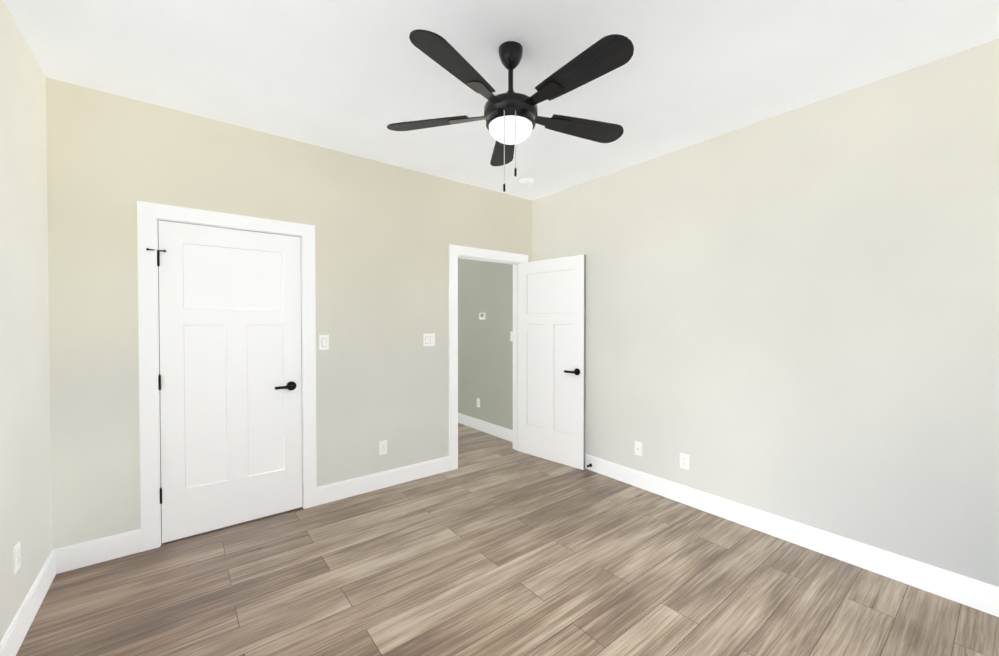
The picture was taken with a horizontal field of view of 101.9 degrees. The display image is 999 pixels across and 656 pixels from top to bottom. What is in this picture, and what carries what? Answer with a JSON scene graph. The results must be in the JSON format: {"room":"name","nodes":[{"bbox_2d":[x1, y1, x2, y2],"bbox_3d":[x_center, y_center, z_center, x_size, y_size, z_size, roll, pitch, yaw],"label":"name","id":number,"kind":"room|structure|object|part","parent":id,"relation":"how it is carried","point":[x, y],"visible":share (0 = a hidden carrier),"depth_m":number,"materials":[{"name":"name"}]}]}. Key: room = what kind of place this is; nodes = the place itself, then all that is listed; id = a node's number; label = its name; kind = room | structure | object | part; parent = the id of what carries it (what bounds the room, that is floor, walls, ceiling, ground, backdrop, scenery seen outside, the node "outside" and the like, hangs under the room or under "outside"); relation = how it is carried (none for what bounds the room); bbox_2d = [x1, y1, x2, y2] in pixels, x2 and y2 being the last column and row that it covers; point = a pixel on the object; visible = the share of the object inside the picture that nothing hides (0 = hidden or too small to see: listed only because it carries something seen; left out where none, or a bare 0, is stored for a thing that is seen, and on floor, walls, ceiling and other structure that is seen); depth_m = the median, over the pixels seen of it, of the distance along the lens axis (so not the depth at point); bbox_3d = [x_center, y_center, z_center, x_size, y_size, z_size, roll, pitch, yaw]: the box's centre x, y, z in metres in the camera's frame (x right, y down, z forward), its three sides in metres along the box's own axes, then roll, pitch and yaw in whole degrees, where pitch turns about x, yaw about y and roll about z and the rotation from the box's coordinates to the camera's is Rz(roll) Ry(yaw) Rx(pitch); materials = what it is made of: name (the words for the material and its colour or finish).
{"room":"empty bedroom","nodes":[
{"label":"empty bedroom","id":0,"kind":"room"},
{"bbox_2d":[0,0,51,641],"bbox_3d":[-1.690,0.011,1.131,0.120,2.740,4.690,-1,1,-38],"label":"wall","id":1,"kind":"structure","parent":0,"point":[25,480],"depth_m":1.86,"materials":[{"name":"beige paint"}]},
{"bbox_2d":[13,541,20,574],"bbox_3d":[-2.095,0.998,1.761,0.009,0.115,0.070,-1,1,-38],"label":"electrical outlet","id":2,"kind":"object","parent":1,"relation":"attached to","point":[17,555],"visible":0.98,"depth_m":1.75,"materials":[{"name":"white plastic"}]},
{"bbox_2d":[0,548,59,655],"bbox_3d":[-1.331,1.317,0.801,0.015,0.137,3.700,-1,1,-38],"label":"baseboard","id":3,"kind":"structure","parent":1,"relation":"attached to","point":[15,634],"depth_m":1.87,"materials":[{"name":"white wood"}]},
{"bbox_2d":[45,77,531,548],"bbox_3d":[-1.100,-0.019,3.399,3.617,2.740,0.120,-1,1,-38],"label":"wall","id":4,"kind":"structure","parent":0,"point":[386,235],"depth_m":2.82,"materials":[{"name":"beige paint"}]},
{"bbox_2d":[60,529,140,572],"bbox_3d":[-2.321,1.296,2.366,0.339,0.137,0.015,-1,1,-38],"label":"baseboard","id":5,"kind":"structure","parent":4,"relation":"attached to","point":[75,556],"depth_m":2.35,"materials":[{"name":"white wood"}]},
{"bbox_2d":[146,220,302,544],"bbox_3d":[-1.830,0.342,2.773,0.871,2.036,0.143,-1,1,-38],"label":"closet door","id":6,"kind":"structure","parent":4,"relation":"in","point":[230,362],"depth_m":2.75,"materials":[{"name":"white painted wood"},{"name":"black metal"}]},
{"bbox_3d":[-1.578,0.427,2.974,0.148,0.066,0.143,-1,1,-38],"label":"handle","id":7,"kind":"part","parent":6,"relation":"part of","materials":[{"name":"black metal"}]},
{"bbox_2d":[137,201,316,551],"bbox_3d":[-1.830,0.294,2.816,1.005,2.130,0.138,-1,1,-38],"label":"door frame","id":8,"kind":"structure","parent":4,"relation":"attached to","point":[149,215],"depth_m":2.51,"materials":[{"name":"white wood"}]},
{"bbox_2d":[319,335,328,349],"bbox_3d":[-1.351,0.110,3.119,0.070,0.115,0.010,-1,1,-38],"label":"light switch","id":9,"kind":"object","parent":4,"relation":"attached to","point":[323,342],"visible":1,"depth_m":3.12,"materials":[{"name":"white plastic"}]},
{"bbox_2d":[379,440,386,454],"bbox_3d":[-0.983,1.011,3.423,0.070,0.115,0.009,-1,1,-38],"label":"electrical outlet","id":10,"kind":"object","parent":4,"relation":"attached to","point":[382,447],"visible":1,"depth_m":3.42,"materials":[{"name":"white plastic"}]},
{"bbox_2d":[317,456,449,504],"bbox_3d":[-0.935,1.282,3.459,1.180,0.137,0.015,-1,1,-38],"label":"baseboard","id":11,"kind":"structure","parent":4,"relation":"attached to","point":[332,492],"depth_m":3.40,"materials":[{"name":"white wood"}]},
{"bbox_2d":[423,333,434,345],"bbox_3d":[-0.637,0.108,3.683,0.116,0.115,0.010,-1,1,-38],"label":"light switch","id":12,"kind":"object","parent":4,"relation":"attached to","point":[429,339],"visible":1,"depth_m":3.68,"materials":[{"name":"white plastic"}]},
{"bbox_2d":[449,244,527,470],"bbox_3d":[-0.125,0.276,4.172,0.992,2.130,0.156,-1,1,-38],"label":"door frame","id":13,"kind":"structure","parent":4,"relation":"attached to","point":[456,252],"depth_m":3.86,"materials":[{"name":"white wood"}]},
{"bbox_2d":[518,254,585,469],"bbox_3d":[0.504,0.320,4.082,0.821,2.020,0.143,1,1,44],"label":"hall door","id":14,"kind":"structure","parent":4,"relation":"in","point":[551,358],"depth_m":4.03,"materials":[{"name":"white painted wood"},{"name":"black metal"}]},
{"label":"handle","id":15,"kind":"part","parent":14,"relation":"part of","materials":[{"name":"black metal"}]},
{"bbox_2d":[4,0,998,199],"bbox_3d":[-1.255,-1.441,3.577,3.857,0.100,8.260,-1,1,-38],"label":"ceiling","id":16,"kind":"structure","parent":0,"point":[354,77],"depth_m":2.08,"materials":[{"name":"white paint"}]},
{"bbox_2d":[387,29,633,191],"bbox_3d":[0.091,-1.002,1.960,1.272,0.736,1.227,-1,1,-38],"label":"fan","id":17,"kind":"object","parent":16,"relation":"hanging from","point":[511,117],"visible":1,"depth_m":1.88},
{"bbox_3d":[-0.372,-1.061,2.103,0.450,0.006,0.150,0,14,14],"label":"blade","id":18,"kind":"part","parent":17,"relation":"part of","materials":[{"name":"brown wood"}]},
{"bbox_3d":[-0.178,-1.054,1.623,0.150,0.006,0.450,16,9,31],"label":"blade","id":19,"kind":"part","parent":17,"relation":"part of","materials":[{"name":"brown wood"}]},
{"bbox_3d":[0.024,-1.065,2.435,0.150,0.006,0.450,-13,2,-4],"label":"blade","id":20,"kind":"part","parent":17,"relation":"part of","materials":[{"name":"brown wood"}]},
{"bbox_3d":[0.055,-0.956,1.998,0.216,0.078,0.216,-1,1,-38],"label":"lamp shade","id":21,"kind":"part","parent":17,"relation":"part of","materials":[{"name":"white glass"}]},
{"bbox_3d":[0.338,-1.055,1.659,0.150,0.006,0.450,16,-10,-39],"label":"blade","id":22,"kind":"part","parent":17,"relation":"part of","materials":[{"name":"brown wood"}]},
{"label":"blade","id":23,"kind":"part","parent":17,"relation":"part of","materials":[{"name":"black wood"}]},
{"bbox_2d":[519,178,533,185],"bbox_3d":[0.257,-1.375,3.828,0.136,0.040,0.136,-1,1,-38],"label":"smoke detector","id":24,"kind":"object","parent":16,"relation":"attached to","point":[526,181],"visible":1,"depth_m":3.79,"materials":[{"name":"white plastic"}]},
{"bbox_2d":[16,423,998,655],"bbox_3d":[-1.255,1.399,3.614,3.857,0.100,8.260,-1,1,-38],"label":"floor","id":25,"kind":"structure","parent":0,"point":[492,545],"depth_m":2.13,"materials":[{"name":"brown wood"}]},
{"bbox_2d":[458,38,998,586],"bbox_3d":[0.212,-0.036,4.753,0.120,2.740,8.260,-1,1,-38],"label":"wall","id":26,"kind":"structure","parent":0,"point":[794,314],"depth_m":2.49,"materials":[{"name":"beige paint"}]},
{"bbox_2d":[479,313,485,319],"bbox_3d":[-0.220,-0.152,5.181,0.026,0.090,0.120,-1,1,-38],"label":"thermostat","id":27,"kind":"object","parent":26,"relation":"attached to","point":[482,316],"visible":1,"depth_m":5.16,"materials":[{"name":"white plastic"}]},
{"bbox_2d":[458,413,512,441],"bbox_3d":[-1.055,1.245,6.266,0.015,0.137,4.100,-1,1,-38],"label":"baseboard","id":28,"kind":"structure","parent":26,"relation":"attached to","point":[490,428],"depth_m":5.11,"materials":[{"name":"white wood"}]},
{"bbox_2d":[635,441,641,455],"bbox_3d":[1.175,1.026,3.437,0.016,0.115,0.070,-1,1,-38],"label":"outlet","id":29,"kind":"object","parent":26,"relation":"attached to","point":[638,448],"visible":1,"depth_m":3.43,"materials":[{"name":"white plastic"}]},
{"bbox_2d":[680,453,688,469],"bbox_3d":[1.425,1.030,3.125,0.009,0.115,0.070,-1,1,-38],"label":"electrical outlet","id":30,"kind":"object","parent":26,"relation":"attached to","point":[684,461],"visible":1,"depth_m":3.12,"materials":[{"name":"white plastic"}]},
{"bbox_2d":[585,454,998,616],"bbox_3d":[1.496,1.288,3.032,0.017,0.137,3.700,-1,1,-38],"label":"baseboard","id":31,"kind":"structure","parent":26,"relation":"attached to","point":[970,592],"depth_m":2.43,"materials":[{"name":"white wood"}]}
]}

